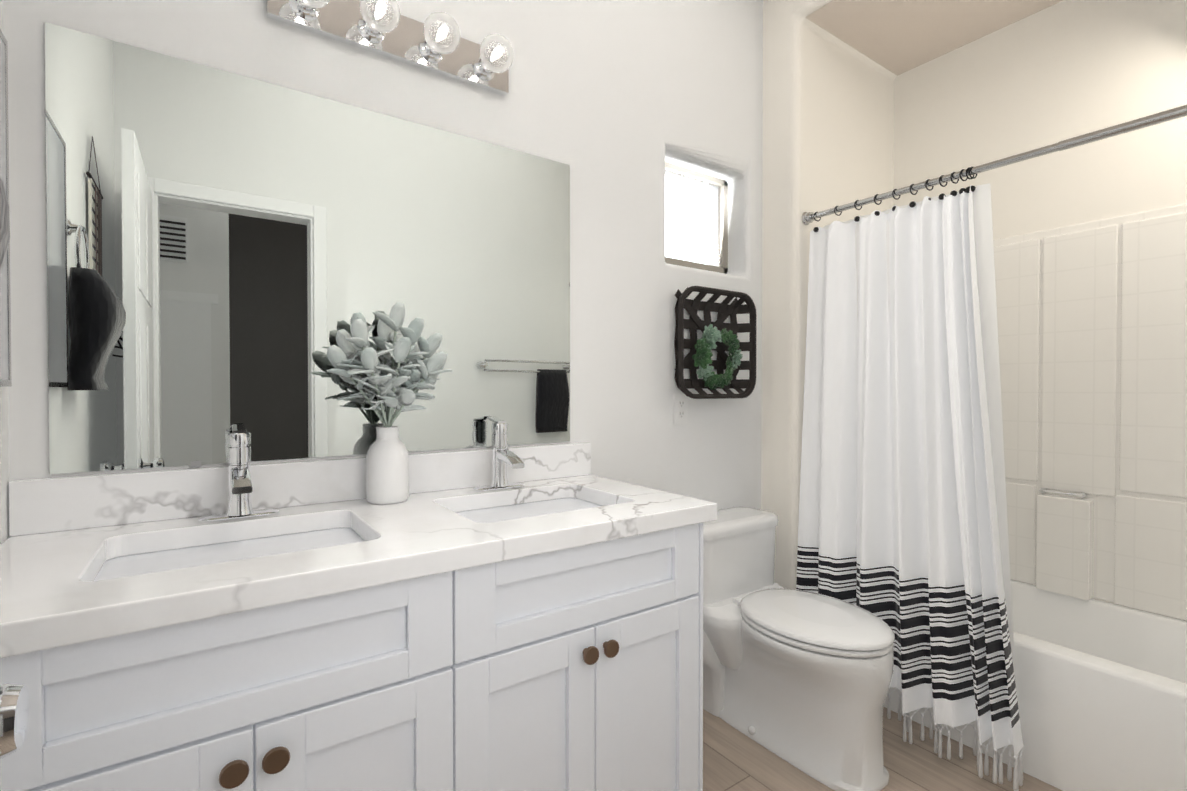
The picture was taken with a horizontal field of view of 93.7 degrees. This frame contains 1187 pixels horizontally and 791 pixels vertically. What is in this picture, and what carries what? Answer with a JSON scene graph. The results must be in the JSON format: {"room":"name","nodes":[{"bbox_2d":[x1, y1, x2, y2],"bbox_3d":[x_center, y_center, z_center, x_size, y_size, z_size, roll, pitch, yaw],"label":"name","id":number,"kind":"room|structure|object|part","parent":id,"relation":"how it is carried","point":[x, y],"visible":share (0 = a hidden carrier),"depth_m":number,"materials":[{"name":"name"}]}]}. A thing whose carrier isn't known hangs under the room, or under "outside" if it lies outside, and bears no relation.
{"room":"bathroom","nodes":[
{"label":"bathroom","id":0,"kind":"room"},
{"bbox_2d":[0,0,9,543],"bbox_3d":[-0.808,-0.322,0.423,0.200,3.000,1.990,0,1,-35],"label":"wall","id":1,"kind":"structure","parent":0,"point":[4,480],"depth_m":1.07,"materials":[{"name":"white paint"}]},
{"bbox_2d":[0,177,9,273],"bbox_3d":[-0.759,-0.245,0.635,0.122,0.482,0.213,0,1,-35],"label":"towel ring","id":2,"kind":"object","parent":1,"relation":"attached to","point":[4,226],"visible":1,"depth_m":0.70,"materials":[{"name":"silver metal"}]},
{"bbox_2d":[0,30,11,386],"bbox_3d":[-0.990,-0.338,0.875,0.018,0.645,0.400,0,1,-35],"label":"upper cabinet","id":3,"kind":"object","parent":1,"relation":"attached to","point":[5,339],"visible":0.75,"depth_m":1.02,"materials":[{"name":"wood"}]},
{"bbox_2d":[0,684,29,758],"bbox_3d":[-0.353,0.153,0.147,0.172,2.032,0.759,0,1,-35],"label":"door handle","id":4,"kind":"object","parent":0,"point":[14,709],"depth_m":0.44,"materials":[{"name":"silver metal"}]},
{"bbox_2d":[3,0,762,509],"bbox_3d":[-0.346,-0.338,1.806,2.540,3.000,0.250,0,1,-35],"label":"wall","id":5,"kind":"structure","parent":0,"point":[615,104],"depth_m":1.90,"materials":[{"name":"white paint"}]},
{"bbox_2d":[9,442,590,533],"bbox_3d":[-0.578,0.217,1.483,1.376,0.107,0.019,0,1,-35],"label":"backsplash","id":6,"kind":"structure","parent":5,"relation":"attached to","point":[36,506],"depth_m":1.33,"materials":[{"name":"white stone"}]},
{"bbox_2d":[45,22,569,473],"bbox_3d":[-0.590,-0.296,1.477,1.246,0.913,0.008,0,1,-35],"label":"mirror","id":7,"kind":"object","parent":5,"relation":"attached to","point":[226,250],"visible":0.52,"depth_m":1.34,"materials":[{"name":"clear glass"}]},
{"bbox_2d":[266,0,513,95],"bbox_3d":[-0.483,-0.967,1.454,0.630,0.113,0.156,0,1,-35],"label":"sconce","id":8,"kind":"object","parent":5,"relation":"attached to","point":[379,28],"visible":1,"depth_m":1.48,"materials":[{"name":"silver metal"}]},
{"bbox_2d":[673,394,687,423],"bbox_3d":[0.334,0.051,2.125,0.070,0.116,0.009,0,1,-35],"label":"electrical outlet","id":9,"kind":"object","parent":5,"relation":"attached to","point":[680,408],"visible":1,"depth_m":2.12,"materials":[{"name":"white plastic"}]},
{"bbox_2d":[665,162,727,273],"bbox_3d":[0.394,-0.733,2.314,0.464,0.414,0.034,0,1,-35],"label":"window","id":10,"kind":"structure","parent":5,"relation":"in","point":[696,219],"depth_m":2.33,"materials":[{"name":"white glass"}]},
{"bbox_2d":[674,286,755,398],"bbox_3d":[0.467,-0.198,2.159,0.418,0.418,0.081,0,1,-35],"label":"decorative basket","id":11,"kind":"object","parent":5,"relation":"attached to","point":[719,336],"visible":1,"depth_m":2.16,"materials":[{"name":"black wood"}]},
{"bbox_2d":[761,0,896,589],"bbox_3d":[1.546,-0.340,2.063,0.960,3.000,1.990,0,1,-35],"label":"wall","id":12,"kind":"structure","parent":0,"point":[828,115],"depth_m":2.34,"materials":[{"name":"white paint"}]},
{"bbox_2d":[703,707,1061,790],"bbox_3d":[1.150,1.212,0.123,3.850,0.060,4.750,0,1,-35],"label":"floor","id":13,"kind":"structure","parent":0,"point":[734,759],"depth_m":1.74,"materials":[{"name":"brown wood"}]},
{"bbox_2d":[0,514,716,790],"bbox_3d":[-0.427,0.743,1.246,1.346,0.849,0.592,0,1,-35],"label":"bathroom vanity","id":14,"kind":"object","parent":13,"relation":"on","point":[388,612],"depth_m":0.99,"materials":[{"name":"white wood"}]},
{"bbox_2d":[0,474,716,649],"bbox_3d":[-0.417,0.295,1.253,1.376,0.043,0.583,0,1,-35],"label":"countertop","id":15,"kind":"structure","parent":14,"relation":"on","point":[48,589],"depth_m":1.02,"materials":[{"name":"white stone"}]},
{"bbox_2d":[92,518,363,577],"bbox_3d":[-0.677,0.381,1.083,0.490,0.148,0.370,0,1,-35],"label":"sink","id":16,"kind":"object","parent":15,"relation":"in","point":[161,555],"depth_m":1.16,"materials":[{"name":"white ceramic"}]},
{"bbox_2d":[196,424,279,521],"bbox_3d":[-0.779,0.170,1.226,0.155,0.206,0.178,0,1,-35],"label":"faucet","id":17,"kind":"object","parent":15,"relation":"on","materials":[{"name":"silver metal"}]},
{"bbox_2d":[366,426,408,504],"bbox_3d":[-0.529,0.176,1.431,0.104,0.191,0.104,0,1,-35],"label":"vase","id":18,"kind":"object","parent":15,"relation":"on","point":[387,458],"depth_m":1.39,"materials":[{"name":"white ceramic"}]},
{"bbox_2d":[326,302,451,426],"bbox_3d":[-0.514,-0.061,1.411,0.307,0.356,0.185,0,1,-35],"label":"plant","id":19,"kind":"object","parent":18,"relation":"in","point":[384,385],"depth_m":1.40,"materials":[{"name":"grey plant"}]},
{"bbox_2d":[468,416,527,489],"bbox_3d":[-0.256,0.166,1.591,0.155,0.206,0.178,0,1,-35],"label":"faucet","id":20,"kind":"object","parent":15,"relation":"on","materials":[{"name":"silver metal"}]},
{"bbox_2d":[452,490,603,521],"bbox_3d":[-0.154,0.377,1.447,0.491,0.148,0.370,0,1,-35],"label":"sink","id":21,"kind":"object","parent":15,"relation":"in","point":[543,503],"depth_m":1.56,"materials":[{"name":"white ceramic"}]},
{"bbox_2d":[703,507,894,790],"bbox_3d":[0.611,0.810,1.886,0.540,0.699,0.731,0,1,-35],"label":"toilet","id":22,"kind":"object","parent":13,"relation":"on","point":[800,680],"visible":0.85,"depth_m":1.77,"materials":[{"name":"white ceramic"}]},
{"bbox_3d":[0.712,0.724,1.813,0.382,0.050,0.498,0,1,-35],"label":"seat","id":23,"kind":"part","parent":22,"relation":"part of","materials":[{"name":"white ceramic"}]},
{"bbox_2d":[883,579,1186,790],"bbox_3d":[1.586,0.960,1.923,0.667,0.398,1.442,0,1,-35],"label":"bathtub","id":24,"kind":"object","parent":13,"relation":"on","point":[1101,689],"visible":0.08,"depth_m":1.65,"materials":[{"name":"white ceramic"}]},
{"bbox_2d":[806,0,1062,75],"bbox_3d":[1.562,-1.526,1.878,0.730,0.004,1.450,0,1,-35],"label":"ceiling","id":25,"kind":"structure","parent":0,"point":[897,37],"depth_m":2.29,"materials":[{"name":"beige paint"}]},
{"bbox_2d":[893,0,1186,620],"bbox_3d":[2.590,-0.331,1.230,0.200,3.000,4.550,0,1,-35],"label":"wall","id":26,"kind":"structure","parent":0,"point":[1060,71],"depth_m":2.17,"materials":[{"name":"white paint"}]},
{"bbox_2d":[993,204,1186,620],"bbox_3d":[1.591,0.055,1.916,0.659,1.408,1.448,0,1,-35],"label":"shower surround","id":27,"kind":"structure","parent":26,"relation":"attached to","point":[1092,327],"depth_m":2.06,"materials":[{"name":"white tile"}]},
{"bbox_2d":[1039,488,1086,497],"bbox_3d":[1.803,0.374,2.140,0.036,0.021,0.142,0,1,-35],"label":"towel rail","id":28,"kind":"object","parent":27,"relation":"attached to","point":[1045,490],"visible":0.96,"depth_m":2.12,"materials":[{"name":"silver metal"}]},
{"bbox_3d":[0.895,-0.322,0.470,3.850,3.000,0.120,0,1,-35],"label":"wall","id":29,"kind":"structure","parent":0,"visible":0},
{"bbox_2d":[796,105,1186,790],"bbox_3d":[1.224,0.196,1.662,0.210,1.888,1.449,0,1,-35],"label":"shower curtain","id":30,"kind":"object","parent":29,"relation":"attached to","point":[902,529],"visible":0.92,"depth_m":1.86,"materials":[{"name":"white fabric"}]},
{"bbox_3d":[1.288,-0.721,1.696,0.054,0.054,1.449,0,1,-35],"label":"rod","id":31,"kind":"part","parent":30,"relation":"part of","materials":[{"name":"silver metal"}]}
]}

